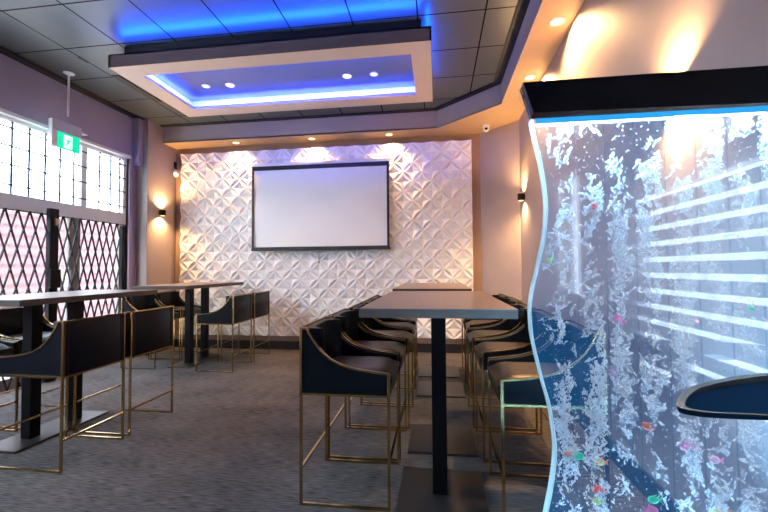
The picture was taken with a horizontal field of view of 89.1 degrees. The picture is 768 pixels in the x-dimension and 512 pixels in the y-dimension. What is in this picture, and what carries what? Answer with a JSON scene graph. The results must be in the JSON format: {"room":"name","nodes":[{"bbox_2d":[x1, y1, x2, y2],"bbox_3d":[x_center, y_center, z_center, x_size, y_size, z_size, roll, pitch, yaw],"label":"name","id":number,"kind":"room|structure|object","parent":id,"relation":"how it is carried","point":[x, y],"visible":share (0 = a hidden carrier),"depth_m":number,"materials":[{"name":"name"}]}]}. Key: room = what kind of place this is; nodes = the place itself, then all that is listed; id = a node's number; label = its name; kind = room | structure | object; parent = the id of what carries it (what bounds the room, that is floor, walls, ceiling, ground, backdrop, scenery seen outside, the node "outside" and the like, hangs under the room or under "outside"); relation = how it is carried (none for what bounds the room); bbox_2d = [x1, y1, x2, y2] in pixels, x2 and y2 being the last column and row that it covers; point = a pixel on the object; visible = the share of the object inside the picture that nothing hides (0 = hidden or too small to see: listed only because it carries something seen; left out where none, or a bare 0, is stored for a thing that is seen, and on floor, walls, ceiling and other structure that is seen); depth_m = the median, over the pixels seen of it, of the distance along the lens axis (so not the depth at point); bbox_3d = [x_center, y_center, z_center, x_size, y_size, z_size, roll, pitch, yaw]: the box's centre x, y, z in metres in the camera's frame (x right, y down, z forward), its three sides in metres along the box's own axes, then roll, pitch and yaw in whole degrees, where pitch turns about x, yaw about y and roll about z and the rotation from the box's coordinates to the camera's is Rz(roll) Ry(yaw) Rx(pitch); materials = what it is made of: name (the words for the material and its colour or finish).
{"room":"entertainment venue","nodes":[
{"label":"entertainment venue","id":0,"kind":"room"},
{"bbox_2d":[0,53,136,287],"bbox_3d":[-4.281,-0.414,1.775,0.150,3.484,9.340,-1,-2,8],"label":"wall","id":1,"kind":"structure","parent":0,"point":[25,91],"depth_m":4.67,"materials":[{"name":"paint"}]},
{"bbox_2d":[0,207,124,392],"bbox_3d":[-3.913,0.456,4.227,0.100,1.900,2.750,-1,-2,8],"label":"door","id":2,"kind":"structure","parent":1,"relation":"in","point":[71,231],"depth_m":4.78,"materials":[{"name":"grey"}]},
{"bbox_2d":[0,114,126,224],"bbox_3d":[-3.935,-0.973,4.275,0.077,0.960,2.750,-1,-2,8],"label":"window","id":3,"kind":"structure","parent":1,"relation":"in","point":[9,200],"depth_m":4.80,"materials":[{"name":"white"}]},
{"bbox_2d":[0,108,130,158],"bbox_3d":[-3.924,-1.473,4.295,0.165,0.040,2.760,-1,-2,8],"label":"trim","id":4,"kind":"structure","parent":1,"relation":"attached to","point":[7,113],"depth_m":4.40,"materials":[{"name":"white plastic"}]},
{"bbox_2d":[0,47,142,119],"bbox_3d":[-4.212,-2.161,1.498,0.100,0.013,8.700,-1,-2,8],"label":"trim","id":5,"kind":"structure","parent":1,"relation":"attached to","point":[2,51],"depth_m":4.57,"materials":[{"name":"black metal"}]},
{"bbox_2d":[125,156,132,289],"bbox_3d":[-3.738,0.001,5.636,0.160,2.900,0.060,-1,-2,8],"label":"trim","id":6,"kind":"structure","parent":1,"relation":"attached to","point":[129,186],"depth_m":5.63,"materials":[{"name":"paint"}]},
{"bbox_2d":[132,118,142,165],"bbox_3d":[-3.631,-1.673,5.751,0.100,0.691,0.090,-1,-2,8],"label":"trim","id":7,"kind":"structure","parent":1,"relation":"attached to","point":[137,131],"depth_m":5.71,"materials":[{"name":"paint"}]},
{"bbox_2d":[0,0,517,124],"bbox_3d":[-1.395,-2.248,1.442,6.100,0.120,9.740,-1,-2,8],"label":"ceiling","id":8,"kind":"structure","parent":0,"point":[469,37],"depth_m":3.64,"materials":[{"name":"white paint"}]},
{"bbox_2d":[48,71,86,153],"bbox_3d":[-3.570,-1.632,4.444,0.110,0.884,0.440,-1,-2,8],"label":"exit sign","id":9,"kind":"object","parent":8,"relation":"hanging from","point":[61,134],"visible":1,"depth_m":4.38,"materials":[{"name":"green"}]},
{"bbox_2d":[112,75,161,101],"bbox_3d":[-3.039,-2.059,4.829,0.090,0.011,0.700,-1,-2,8],"label":"ceiling vent","id":10,"kind":"object","parent":8,"relation":"in","point":[118,77],"visible":1,"depth_m":4.79,"materials":[{"name":"black metal"}]},
{"bbox_2d":[108,19,432,116],"bbox_3d":[-1.060,-1.971,4.239,3.146,0.256,1.263,-1,-2,8],"label":"ceiling light panel","id":11,"kind":"object","parent":8,"relation":"attached to","point":[301,69],"visible":1,"depth_m":4.07,"materials":[{"name":"beige paint"}]},
{"bbox_2d":[201,84,210,87],"bbox_3d":[-2.064,-1.968,4.522,0.098,0.006,0.098,-1,-2,8],"label":"recessed light","id":12,"kind":"object","parent":11,"relation":"attached to","point":[202,85],"visible":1,"depth_m":4.52,"materials":[{"name":"white plastic"}]},
{"bbox_2d":[225,83,234,87],"bbox_3d":[-1.777,-1.970,4.502,0.108,0.006,0.108,-1,-2,8],"label":"recessed light","id":13,"kind":"object","parent":11,"relation":"attached to","point":[230,85],"visible":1,"depth_m":4.50,"materials":[{"name":"white plastic"}]},
{"bbox_2d":[342,74,351,78],"bbox_3d":[-0.409,-1.986,4.312,0.108,0.006,0.108,-1,-2,8],"label":"recessed light","id":14,"kind":"object","parent":11,"relation":"attached to","point":[346,76],"visible":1,"depth_m":4.32,"materials":[{"name":"white plastic"}]},
{"bbox_2d":[370,72,377,76],"bbox_3d":[-0.110,-1.990,4.271,0.098,0.006,0.098,-1,-2,8],"label":"recessed light","id":15,"kind":"object","parent":11,"relation":"attached to","point":[373,74],"visible":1,"depth_m":4.28,"materials":[{"name":"white plastic"}]},
{"bbox_2d":[0,347,652,511],"bbox_3d":[-1.369,1.354,1.324,6.100,0.120,9.740,-1,-2,8],"label":"floor","id":16,"kind":"structure","parent":0,"point":[229,442],"depth_m":2.65,"materials":[{"name":"grey carpet"}]},
{"bbox_2d":[0,337,19,431],"bbox_3d":[-3.114,0.890,2.833,0.495,0.930,0.487,-1,-2,8],"label":"bar chair","id":17,"kind":"object","parent":16,"relation":"on","point":[8,347],"visible":0.72,"depth_m":3.02,"materials":[{"name":"black leather"}]},
{"bbox_2d":[0,307,64,428],"bbox_3d":[-3.044,0.906,3.348,0.495,0.930,0.487,-1,-2,8],"label":"bar chair","id":18,"kind":"object","parent":16,"relation":"on","point":[11,318],"visible":0.18,"depth_m":3.39,"materials":[{"name":"black leather"}]},
{"bbox_2d":[44,208,60,382],"bbox_3d":[-3.752,0.436,4.412,0.090,1.950,0.118,-1,-2,8],"label":"gate post","id":19,"kind":"object","parent":16,"relation":"on","point":[53,274],"visible":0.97,"depth_m":4.40,"materials":[{"name":"black metal"}]},
{"bbox_2d":[0,208,47,390],"bbox_3d":[-3.867,0.443,3.677,0.029,1.880,1.372,-1,-2,8],"label":"gate","id":20,"kind":"object","parent":19,"relation":"attached to","point":[4,209],"visible":0.56,"depth_m":4.10,"materials":[{"name":"black metal"}]},
{"bbox_2d":[0,312,125,473],"bbox_3d":[-2.195,0.879,2.678,0.495,0.930,0.487,-1,-2,8],"label":"bar chair","id":21,"kind":"object","parent":16,"relation":"on","point":[74,347],"visible":1,"depth_m":2.50,"materials":[{"name":"black leather"}]},
{"bbox_2d":[0,290,157,453],"bbox_3d":[-2.589,0.833,3.132,0.710,1.056,1.240,-1,-2,8],"label":"bar table","id":22,"kind":"object","parent":16,"relation":"on","point":[32,433],"visible":0.83,"depth_m":2.89,"materials":[{"name":"grey wood"}]},
{"bbox_2d":[118,226,125,312],"bbox_3d":[-3.632,0.513,5.404,0.060,1.860,0.060,-1,-2,8],"label":"gate post","id":23,"kind":"object","parent":16,"relation":"on","point":[122,245],"visible":0.44,"depth_m":5.40,"materials":[{"name":"black metal"}]},
{"bbox_2d":[57,216,120,320],"bbox_3d":[-3.698,0.482,4.921,0.029,1.880,0.900,-1,-2,8],"label":"gate","id":24,"kind":"object","parent":23,"relation":"attached to","point":[63,217],"visible":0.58,"depth_m":4.91,"materials":[{"name":"black metal"}]},
{"bbox_2d":[72,305,173,435],"bbox_3d":[-2.123,0.895,3.213,0.495,0.930,0.487,-1,-2,8],"label":"bar chair","id":25,"kind":"object","parent":16,"relation":"on","point":[147,331],"visible":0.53,"depth_m":3.11,"materials":[{"name":"black leather"}]},
{"bbox_2d":[120,294,180,369],"bbox_3d":[-3.069,0.966,5.167,0.495,0.930,0.487,-1,-2,8],"label":"bar chair","id":26,"kind":"object","parent":16,"relation":"on","point":[133,303],"visible":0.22,"depth_m":5.27,"materials":[{"name":"black leather"}]},
{"bbox_2d":[135,119,176,355],"bbox_3d":[-3.532,-0.279,6.061,0.181,3.484,0.640,-1,-2,8],"label":"wall pier","id":27,"kind":"object","parent":16,"relation":"on","point":[156,181],"visible":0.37,"depth_m":5.92,"materials":[{"name":"paint"}]},
{"bbox_2d":[159,209,165,215],"bbox_3d":[-3.408,-0.666,6.006,0.088,0.094,0.084,-1,-2,8],"label":"wall sconce","id":28,"kind":"object","parent":27,"relation":"attached to","point":[162,212],"visible":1,"depth_m":5.98,"materials":[{"name":"black metal"}]},
{"bbox_2d":[173,162,178,176],"bbox_3d":[-3.373,-1.398,6.314,0.159,0.265,0.088,-2,-2,42],"label":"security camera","id":29,"kind":"object","parent":27,"relation":"attached to","point":[176,172],"visible":1,"depth_m":6.28,"materials":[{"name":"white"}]},
{"bbox_2d":[150,290,200,359],"bbox_3d":[-2.999,0.983,5.687,0.495,0.930,0.487,-1,-2,8],"label":"bar chair","id":30,"kind":"object","parent":16,"relation":"on","point":[164,298],"visible":0.46,"depth_m":5.75,"materials":[{"name":"black leather"}]},
{"bbox_2d":[130,282,242,367],"bbox_3d":[-2.567,0.902,5.247,0.715,1.056,1.360,-1,-2,8],"label":"bar table","id":31,"kind":"object","parent":16,"relation":"on","point":[189,361],"visible":0.9,"depth_m":5.14,"materials":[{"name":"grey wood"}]},
{"bbox_2d":[196,293,251,372],"bbox_3d":[-2.038,0.953,4.992,0.495,0.930,0.487,-1,-2,8],"label":"bar chair","id":32,"kind":"object","parent":16,"relation":"on","point":[237,309],"visible":1,"depth_m":4.79,"materials":[{"name":"black leather"}]},
{"bbox_2d":[221,291,269,361],"bbox_3d":[-1.963,0.970,5.542,0.495,0.930,0.487,-1,-2,8],"label":"bar chair","id":33,"kind":"object","parent":16,"relation":"on","point":[260,300],"visible":0.55,"depth_m":5.47,"materials":[{"name":"black leather"}]},
{"bbox_2d":[299,316,399,511],"bbox_3d":[-0.172,0.851,2.277,0.495,0.930,0.487,-1,-2,8],"label":"bar chair","id":34,"kind":"object","parent":16,"relation":"on","point":[330,364],"visible":1,"depth_m":2.08,"materials":[{"name":"black leather"}]},
{"bbox_2d":[328,308,406,461],"bbox_3d":[-0.097,0.867,2.789,0.495,0.930,0.487,-1,-2,8],"label":"bar chair","id":35,"kind":"object","parent":16,"relation":"on","point":[351,328],"visible":0.52,"depth_m":2.87,"materials":[{"name":"black leather"}]},
{"bbox_2d":[348,303,413,428],"bbox_3d":[-0.006,0.883,3.300,0.495,0.930,0.487,-1,-2,8],"label":"bar chair","id":36,"kind":"object","parent":16,"relation":"on","point":[373,325],"visible":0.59,"depth_m":3.27,"materials":[{"name":"black leather"}]},
{"bbox_2d":[361,298,415,404],"bbox_3d":[0.062,0.900,3.825,0.495,0.930,0.487,-1,-2,8],"label":"bar chair","id":37,"kind":"object","parent":16,"relation":"on","point":[397,322],"visible":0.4,"depth_m":3.92,"materials":[{"name":"gold metal"}]},
{"bbox_2d":[370,295,417,387],"bbox_3d":[0.120,0.916,4.342,0.495,0.930,0.487,-1,-2,8],"label":"bar chair","id":38,"kind":"object","parent":16,"relation":"on","point":[375,297],"visible":0.19,"depth_m":4.41,"materials":[{"name":"gold metal"}]},
{"bbox_2d":[392,283,471,397],"bbox_3d":[0.530,0.846,4.218,0.710,1.056,1.450,-1,-2,8],"label":"bar table","id":39,"kind":"object","parent":16,"relation":"on","point":[454,389],"visible":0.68,"depth_m":4.00,"materials":[{"name":"grey wood"}]},
{"bbox_2d":[359,291,517,511],"bbox_3d":[0.336,0.790,2.450,0.715,1.056,1.408,-1,-2,8],"label":"bar table","id":40,"kind":"object","parent":16,"relation":"on","point":[438,488],"visible":1,"depth_m":2.13,"materials":[{"name":"grey wood"}]},
{"bbox_2d":[461,294,508,382],"bbox_3d":[1.145,0.913,4.460,0.495,0.930,0.487,-1,-2,8],"label":"bar chair","id":41,"kind":"object","parent":16,"relation":"on","point":[499,296],"visible":0.2,"depth_m":4.26,"materials":[{"name":"gold metal"}]},
{"bbox_2d":[465,297,521,399],"bbox_3d":[1.088,0.896,3.933,0.495,0.930,0.487,-1,-2,8],"label":"bar chair","id":42,"kind":"object","parent":16,"relation":"on","point":[470,323],"visible":0.39,"depth_m":3.84,"materials":[{"name":"gold metal"}]},
{"bbox_2d":[466,303,537,430],"bbox_3d":[0.955,0.875,3.250,0.495,0.930,0.487,-1,-2,8],"label":"bar chair","id":43,"kind":"object","parent":16,"relation":"on","point":[507,326],"visible":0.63,"depth_m":3.23,"materials":[{"name":"black leather"}]},
{"bbox_2d":[474,309,562,466],"bbox_3d":[0.897,0.857,2.708,0.495,0.930,0.487,-1,-2,8],"label":"bar chair","id":44,"kind":"object","parent":16,"relation":"on","point":[536,331],"visible":0.69,"depth_m":2.64,"materials":[{"name":"black leather"}]},
{"bbox_2d":[487,320,610,511],"bbox_3d":[0.833,0.838,2.087,0.495,0.930,0.487,-1,-2,8],"label":"bar chair","id":45,"kind":"object","parent":16,"relation":"on","point":[569,371],"visible":1,"depth_m":1.88,"materials":[{"name":"black leather"}]},
{"bbox_2d":[520,65,767,123],"bbox_3d":[0.821,0.373,1.112,0.880,1.795,0.206,-1,-2,8],"label":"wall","id":46,"kind":"structure","parent":16,"relation":"on","point":[740,89],"depth_m":1.12,"materials":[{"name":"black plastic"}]},
{"bbox_2d":[546,257,555,261],"bbox_3d":[0.499,0.010,1.167,0.026,0.017,0.008,-1,-2,8],"label":"fish","id":47,"kind":"object","parent":46,"relation":"in","point":[550,259],"visible":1,"depth_m":1.16},
{"bbox_2d":[563,450,574,456],"bbox_3d":[0.543,0.579,1.143,0.034,0.022,0.010,-1,-2,8],"label":"fish","id":48,"kind":"object","parent":46,"relation":"in","point":[568,453],"visible":1,"depth_m":1.14},
{"bbox_2d":[569,450,583,459],"bbox_3d":[0.562,0.582,1.140,0.041,0.026,0.013,-1,-2,8],"label":"fish","id":49,"kind":"object","parent":46,"relation":"in","point":[577,455],"visible":1,"depth_m":1.14},
{"bbox_2d":[591,203,598,212],"bbox_3d":[0.626,-0.142,1.154,0.027,0.029,0.009,-1,-2,8],"label":"fish","id":50,"kind":"object","parent":46,"relation":"in","point":[593,206],"visible":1,"depth_m":1.15},
{"bbox_2d":[592,497,604,504],"bbox_3d":[0.620,0.709,1.128,0.034,0.022,0.010,-1,-2,8],"label":"fish","id":51,"kind":"object","parent":46,"relation":"in","point":[596,501],"visible":1,"depth_m":1.12},
{"bbox_2d":[592,485,605,492],"bbox_3d":[0.621,0.675,1.129,0.038,0.024,0.012,-1,-2,8],"label":"fish","id":52,"kind":"object","parent":46,"relation":"in","point":[596,489],"visible":1,"depth_m":1.13},
{"bbox_2d":[595,457,608,465],"bbox_3d":[0.630,0.596,1.130,0.038,0.024,0.012,-1,-2,8],"label":"fish","id":53,"kind":"object","parent":46,"relation":"in","point":[600,461],"visible":1,"depth_m":1.13},
{"bbox_2d":[608,368,621,375],"bbox_3d":[0.670,0.337,1.133,0.038,0.024,0.012,-1,-2,8],"label":"fish","id":54,"kind":"object","parent":46,"relation":"in","point":[613,372],"visible":1,"depth_m":1.13},
{"bbox_2d":[612,315,625,325],"bbox_3d":[0.685,0.188,1.136,0.038,0.030,0.012,-1,-2,8],"label":"fish","id":55,"kind":"object","parent":46,"relation":"in","point":[618,319],"visible":1,"depth_m":1.13},
{"bbox_2d":[641,422,654,432],"bbox_3d":[0.757,0.492,1.117,0.037,0.032,0.012,-1,-2,8],"label":"fish","id":56,"kind":"object","parent":46,"relation":"in","point":[647,426],"visible":1,"depth_m":1.11},
{"bbox_2d":[643,504,657,511],"bbox_3d":[0.758,0.721,1.109,0.041,0.026,0.013,-1,-2,8],"label":"fish","id":57,"kind":"object","parent":46,"relation":"in","point":[650,508],"visible":1,"depth_m":1.11},
{"bbox_2d":[648,494,662,503],"bbox_3d":[0.770,0.691,1.108,0.039,0.025,0.012,-1,-2,8],"label":"fish","id":58,"kind":"object","parent":46,"relation":"in","point":[653,499],"visible":1,"depth_m":1.10},
{"bbox_2d":[680,441,696,449],"bbox_3d":[0.860,0.535,1.101,0.043,0.028,0.014,-1,-2,8],"label":"fish","id":59,"kind":"object","parent":46,"relation":"in","point":[687,445],"visible":1,"depth_m":1.10},
{"bbox_2d":[692,318,700,322],"bbox_3d":[0.888,0.185,1.108,0.022,0.014,0.007,-1,-2,8],"label":"fish","id":60,"kind":"object","parent":46,"relation":"in","point":[694,320],"visible":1,"depth_m":1.11},
{"bbox_2d":[709,455,723,463],"bbox_3d":[0.929,0.569,1.091,0.038,0.024,0.012,-1,-2,8],"label":"fish","id":61,"kind":"object","parent":46,"relation":"in","point":[715,460],"visible":1,"depth_m":1.09},
{"bbox_2d":[716,507,730,511],"bbox_3d":[0.943,0.711,1.084,0.036,0.023,0.011,-1,-2,8],"label":"fish","id":62,"kind":"object","parent":46,"relation":"in","point":[721,509],"visible":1,"depth_m":1.08},
{"bbox_2d":[749,305,757,309],"bbox_3d":[1.032,0.145,1.090,0.022,0.014,0.007,-1,-2,8],"label":"fish","id":63,"kind":"object","parent":46,"relation":"in","point":[750,307],"visible":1,"depth_m":1.09},
{"bbox_2d":[677,373,767,419],"bbox_3d":[0.896,0.771,0.804,0.616,0.979,0.301,-1,-2,8],"label":"side table","id":64,"kind":"object","parent":16,"relation":"on","point":[745,397],"visible":1,"depth_m":0.80,"materials":[{"name":"blue"}]},
{"bbox_2d":[175,134,481,343],"bbox_3d":[-0.744,-0.299,6.083,6.100,3.484,0.150,-1,-2,8],"label":"wall","id":65,"kind":"structure","parent":0,"point":[475,138],"depth_m":5.96,"materials":[{"name":"brown paint"}]},
{"bbox_2d":[175,339,471,352],"bbox_3d":[-0.975,1.378,5.978,4.871,0.130,0.015,-1,-2,8],"label":"baseboard","id":66,"kind":"structure","parent":65,"relation":"attached to","point":[244,344],"depth_m":6.06,"materials":[{"name":"black"}]},
{"bbox_2d":[179,140,472,338],"bbox_3d":[-0.999,-0.226,6.008,4.630,2.910,0.059,-1,-2,8],"label":"relief panel","id":67,"kind":"object","parent":65,"relation":"attached to","point":[430,183],"visible":0.67,"depth_m":5.97,"materials":[{"name":"white"}]},
{"bbox_2d":[251,157,390,262],"bbox_3d":[-0.978,-0.670,5.919,2.181,1.555,0.080,-1,-2,8],"label":"projector screen","id":68,"kind":"object","parent":67,"relation":"attached to","point":[343,204],"visible":1,"depth_m":5.90,"materials":[{"name":"white fabric"}]},
{"bbox_2d":[163,0,584,148],"bbox_3d":[-1.397,-2.059,1.436,9.208,0.259,10.754,0,-2,-21],"label":"ceiling","id":69,"kind":"structure","parent":0,"point":[494,95],"depth_m":5.54,"materials":[{"name":"grey paint"}]},
{"bbox_2d":[160,0,529,127],"bbox_3d":[-1.569,-2.186,1.299,5.031,0.013,9.015,-1,-2,8],"label":"trim","id":70,"kind":"structure","parent":69,"relation":"attached to","point":[522,5],"depth_m":4.96,"materials":[{"name":"black"}]},
{"bbox_2d":[482,124,489,131],"bbox_3d":[1.419,-1.771,5.417,0.100,0.100,0.100,-1,-2,8],"label":"security camera","id":71,"kind":"object","parent":69,"relation":"attached to","point":[485,127],"visible":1,"depth_m":5.39,"materials":[{"name":"white plastic"}]},
{"bbox_2d":[524,75,535,80],"bbox_3d":[1.524,-1.862,4.072,0.118,0.006,0.118,-1,-2,8],"label":"recessed light","id":72,"kind":"object","parent":69,"relation":"in","point":[528,77],"visible":1,"depth_m":4.07,"materials":[{"name":"white plastic"}]},
{"bbox_2d":[549,17,564,25],"bbox_3d":[1.398,-1.891,3.147,0.118,0.006,0.118,-1,-2,8],"label":"recessed light","id":73,"kind":"object","parent":69,"relation":"in","point":[557,21],"visible":1,"depth_m":3.15,"materials":[{"name":"white plastic"}]},
{"bbox_2d":[480,120,521,300],"bbox_3d":[1.699,-0.337,5.445,0.611,3.484,0.459,-1,-2,8],"label":"wall","id":74,"kind":"structure","parent":0,"point":[499,146],"depth_m":5.45,"materials":[{"name":"paint"}]},
{"bbox_2d":[519,0,767,511],"bbox_3d":[1.300,-0.486,0.788,0.150,3.484,8.881,-1,-2,8],"label":"wall","id":75,"kind":"structure","parent":0,"point":[677,236],"depth_m":1.93,"materials":[{"name":"paint"}]},
{"bbox_2d":[517,193,524,200],"bbox_3d":[1.741,-0.749,4.957,0.088,0.094,0.084,-1,-2,8],"label":"wall sconce","id":76,"kind":"object","parent":75,"relation":"attached to","point":[520,196],"visible":1,"depth_m":4.92,"materials":[{"name":"black metal"}]},
{"bbox_2d":[565,409,687,511],"bbox_3d":[1.566,1.269,3.221,0.015,0.130,3.881,-1,-2,8],"label":"baseboard","id":77,"kind":"structure","parent":75,"relation":"attached to","point":[648,486],"depth_m":2.26,"materials":[{"name":"black"}]},
{"label":"outside","id":78,"kind":"structure","parent":0,"visible":0},
{"bbox_3d":[-7.812,1.519,4.041,7.400,0.120,18.000,-1,-2,8],"label":"ground","id":79,"kind":"structure","parent":78,"visible":0},
{"bbox_2d":[0,210,116,320],"bbox_3d":[-7.269,0.163,4.010,0.315,2.580,18.000,-1,-2,8],"label":"window","id":80,"kind":"structure","parent":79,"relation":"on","point":[10,248],"depth_m":7.55,"materials":[{"name":"glass"}]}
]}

